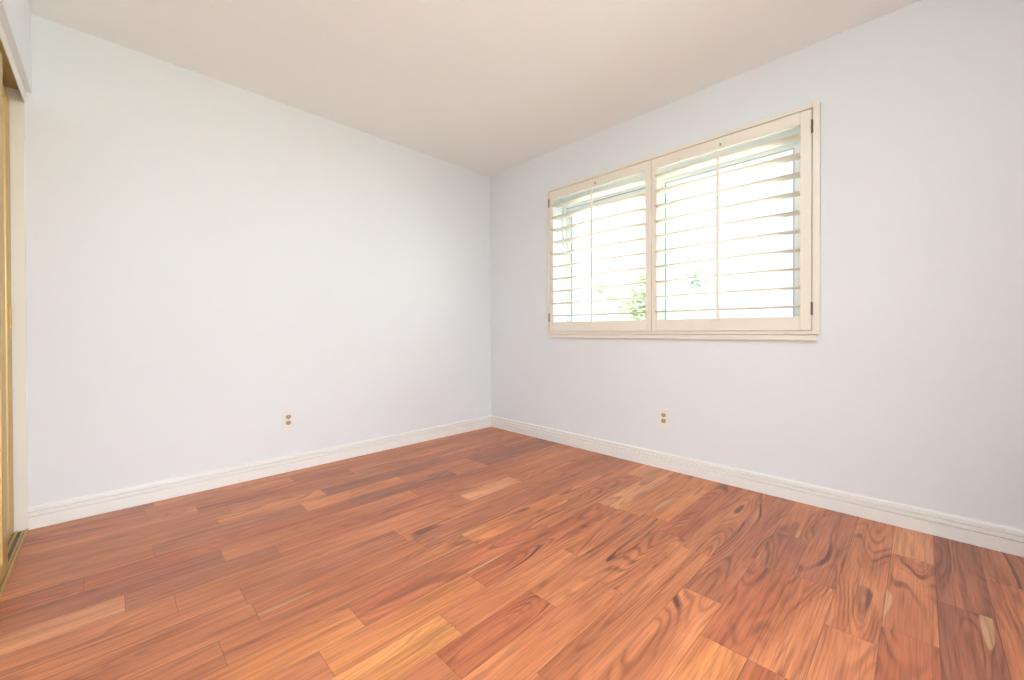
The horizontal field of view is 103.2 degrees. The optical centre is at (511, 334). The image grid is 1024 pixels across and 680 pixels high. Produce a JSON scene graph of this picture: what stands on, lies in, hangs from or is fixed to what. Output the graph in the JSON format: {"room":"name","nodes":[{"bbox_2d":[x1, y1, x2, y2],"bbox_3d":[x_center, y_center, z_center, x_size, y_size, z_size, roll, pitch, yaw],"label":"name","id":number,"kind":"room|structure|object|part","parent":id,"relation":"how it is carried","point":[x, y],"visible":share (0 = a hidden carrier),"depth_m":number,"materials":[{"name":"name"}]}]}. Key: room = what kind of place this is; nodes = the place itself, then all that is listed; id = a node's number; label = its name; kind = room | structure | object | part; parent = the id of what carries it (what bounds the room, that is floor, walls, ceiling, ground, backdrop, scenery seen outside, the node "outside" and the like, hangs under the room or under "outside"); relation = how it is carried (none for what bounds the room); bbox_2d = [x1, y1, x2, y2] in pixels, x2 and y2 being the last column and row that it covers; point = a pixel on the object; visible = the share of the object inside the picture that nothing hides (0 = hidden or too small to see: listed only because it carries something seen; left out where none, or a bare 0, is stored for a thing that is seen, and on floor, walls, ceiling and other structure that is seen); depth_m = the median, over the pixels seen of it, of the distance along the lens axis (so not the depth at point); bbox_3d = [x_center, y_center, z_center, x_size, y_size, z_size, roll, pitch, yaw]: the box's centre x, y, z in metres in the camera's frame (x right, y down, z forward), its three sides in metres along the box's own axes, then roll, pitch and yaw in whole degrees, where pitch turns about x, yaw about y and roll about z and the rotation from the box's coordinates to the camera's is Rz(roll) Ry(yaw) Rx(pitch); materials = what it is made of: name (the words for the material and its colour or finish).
{"room":"empty bedroom","nodes":[
{"label":"empty bedroom","id":0,"kind":"room"},
{"bbox_2d":[0,0,31,92],"bbox_3d":[-1.280,-0.280,0.365,0.795,2.660,3.620,-1,1,-45],"label":"wall","id":1,"kind":"structure","parent":0,"point":[15,15],"depth_m":1.69,"materials":[{"name":"paint"}]},
{"bbox_2d":[0,20,24,102],"bbox_3d":[-1.669,-1.108,1.218,0.095,0.058,1.830,-1,1,-45],"label":"header track","id":2,"kind":"object","parent":1,"relation":"attached to","point":[11,77],"visible":1,"depth_m":1.71,"materials":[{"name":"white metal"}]},
{"bbox_2d":[24,14,490,505],"bbox_3d":[-1.499,-0.294,2.783,3.890,2.660,0.120,-1,1,-45],"label":"wall","id":3,"kind":"structure","parent":0,"point":[209,260],"depth_m":2.44,"materials":[{"name":"paint"}]},
{"bbox_2d":[4,86,28,532],"bbox_3d":[-2.320,-0.108,1.874,0.101,2.064,0.014,-1,1,-45],"label":"trim","id":4,"kind":"structure","parent":3,"relation":"attached to","point":[16,103],"depth_m":1.89,"materials":[{"name":"paint"}]},
{"bbox_2d":[28,415,490,529],"bbox_3d":[-1.242,0.860,2.947,2.929,0.108,0.014,-1,1,-45],"label":"baseboard","id":5,"kind":"structure","parent":3,"relation":"attached to","point":[51,513],"depth_m":2.44,"materials":[{"name":"white paint"}]},
{"bbox_2d":[282,410,293,429],"bbox_3d":[-1.490,0.571,2.703,0.070,0.120,0.008,-1,1,-45],"label":"wall outlet","id":6,"kind":"object","parent":3,"relation":"attached to","point":[287,416],"visible":1,"depth_m":2.70,"materials":[{"name":"plastic"}]},
{"bbox_2d":[28,0,920,176],"bbox_3d":[-0.186,-1.581,1.447,3.890,0.120,3.860,-1,1,-45],"label":"ceiling","id":7,"kind":"structure","parent":0,"point":[489,88],"depth_m":2.18,"materials":[{"name":"paint"}]},
{"bbox_2d":[0,427,1023,679],"bbox_3d":[-0.003,0.978,1.635,3.060,0.120,3.677,-1,1,-45],"label":"floor","id":8,"kind":"structure","parent":0,"point":[489,553],"depth_m":1.48,"materials":[{"name":"brown wood"}]},
{"bbox_2d":[0,529,27,598],"bbox_3d":[-1.664,0.921,1.229,0.091,0.009,1.830,-1,1,-45],"label":"door track","id":9,"kind":"object","parent":8,"relation":"on","point":[17,539],"visible":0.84,"depth_m":1.72,"materials":[{"name":"gold metal"}]},
{"bbox_2d":[0,51,7,584],"bbox_3d":[-1.506,-0.087,1.096,0.018,2.007,1.355,-1,1,-45],"label":"sliding door","id":10,"kind":"structure","parent":9,"relation":"on","point":[3,431],"depth_m":1.54,"materials":[{"name":"gold metal"}]},
{"bbox_2d":[0,506,0,565],"bbox_3d":[-1.505,-0.089,1.097,0.005,1.912,1.163,-1,1,-45],"label":"mirror","id":11,"kind":"object","parent":10,"relation":"attached to","point":[0,506],"depth_m":1.51,"materials":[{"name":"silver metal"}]},
{"bbox_2d":[3,86,13,542],"bbox_3d":[-1.930,-0.088,1.483,0.024,2.007,1.082,-1,1,-45],"label":"sliding door","id":12,"kind":"structure","parent":9,"relation":"on","point":[6,127],"depth_m":1.81,"materials":[{"name":"gold metal"}]},
{"bbox_2d":[3,119,7,519],"bbox_3d":[-1.931,-0.090,1.482,0.005,1.912,0.870,-1,1,-45],"label":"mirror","id":13,"kind":"object","parent":12,"relation":"attached to","point":[4,120],"depth_m":1.79,"materials":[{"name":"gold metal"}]},
{"bbox_3d":[-2.264,-0.076,1.833,0.007,0.110,0.028,-1,1,-45],"label":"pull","id":14,"kind":"part","parent":12,"relation":"part of","materials":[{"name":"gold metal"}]},
{"bbox_2d":[490,0,1023,529],"bbox_3d":[1.131,-0.303,2.758,0.190,2.660,3.620,-1,1,-45],"label":"wall","id":15,"kind":"structure","parent":0,"point":[910,389],"depth_m":2.00,"materials":[{"name":"paint"}]},
{"bbox_2d":[659,408,668,427],"bbox_3d":[1.022,0.565,2.736,0.008,0.120,0.070,-1,1,-45],"label":"wall outlet","id":16,"kind":"object","parent":15,"relation":"attached to","point":[663,413],"visible":1,"depth_m":2.73,"materials":[{"name":"plastic"}]},
{"bbox_2d":[562,127,799,321],"bbox_3d":[1.078,-0.610,2.898,0.060,1.152,1.775,-1,1,-45],"label":"window","id":17,"kind":"structure","parent":15,"relation":"in","point":[567,309],"depth_m":2.87,"materials":[{"name":"white plastic"}]},
{"bbox_3d":[0.797,-0.567,3.202,0.028,1.025,0.895,-1,1,-45],"label":"sash","id":18,"kind":"part","parent":17,"relation":"part of","materials":[{"name":"white plastic"}]},
{"bbox_2d":[547,101,820,340],"bbox_3d":[0.951,-0.589,2.767,0.122,1.244,1.848,-1,1,-45],"label":"plantation shutter","id":19,"kind":"object","parent":17,"relation":"attached to","point":[808,117],"visible":1,"depth_m":2.52,"materials":[{"name":"beige paint"}]},
{"bbox_3d":[0.598,-0.587,3.045,0.012,1.013,0.013,-1,1,-45],"label":"tilt rod","id":20,"kind":"part","parent":19,"relation":"part of","materials":[{"name":"beige paint"}]},
{"bbox_3d":[0.640,-0.604,3.093,0.029,1.164,0.900,-1,1,-45],"label":"panel","id":21,"kind":"part","parent":19,"relation":"part of","materials":[{"name":"beige paint"}]},
{"bbox_3d":[1.223,-0.585,2.415,0.012,1.013,0.013,-1,1,-45],"label":"tilt rod","id":22,"kind":"part","parent":19,"relation":"part of","materials":[{"name":"beige paint"}]},
{"bbox_3d":[1.271,-0.602,2.457,0.029,1.164,0.888,-1,1,-45],"label":"panel","id":23,"kind":"part","parent":19,"relation":"part of","materials":[{"name":"beige paint"}]},
{"bbox_3d":[1.355,-0.565,2.599,0.026,1.025,0.860,-1,1,-45],"label":"sash","id":24,"kind":"part","parent":17,"relation":"part of","materials":[{"name":"white plastic"}]},
{"bbox_2d":[491,415,1023,556],"bbox_3d":[1.063,0.854,2.694,0.014,0.108,3.620,-1,1,-45],"label":"baseboard","id":25,"kind":"structure","parent":15,"relation":"attached to","point":[996,537],"depth_m":2.16,"materials":[{"name":"white paint"}]},
{"label":"outside","id":26,"kind":"structure","parent":0,"visible":0},
{"bbox_3d":[3.369,1.036,14.578,60.000,0.180,70.000,-1,1,-45],"label":"ground","id":27,"kind":"structure","parent":26,"visible":0},
{"bbox_2d":[590,274,645,320],"bbox_3d":[2.351,-0.118,8.467,1.512,2.211,0.606,0,0,28],"label":"shrub","id":28,"kind":"object","parent":27,"relation":"on","point":[632,308],"visible":0.61,"depth_m":8.34,"materials":[{"name":"green plant"}]},
{"bbox_2d":[678,264,721,316],"bbox_3d":[3.654,-0.193,7.925,0.723,2.359,0.563,0,0,9],"label":"tree","id":29,"kind":"object","parent":27,"relation":"on","point":[697,283],"visible":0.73,"depth_m":7.93,"materials":[{"name":"green plant"}]}
]}

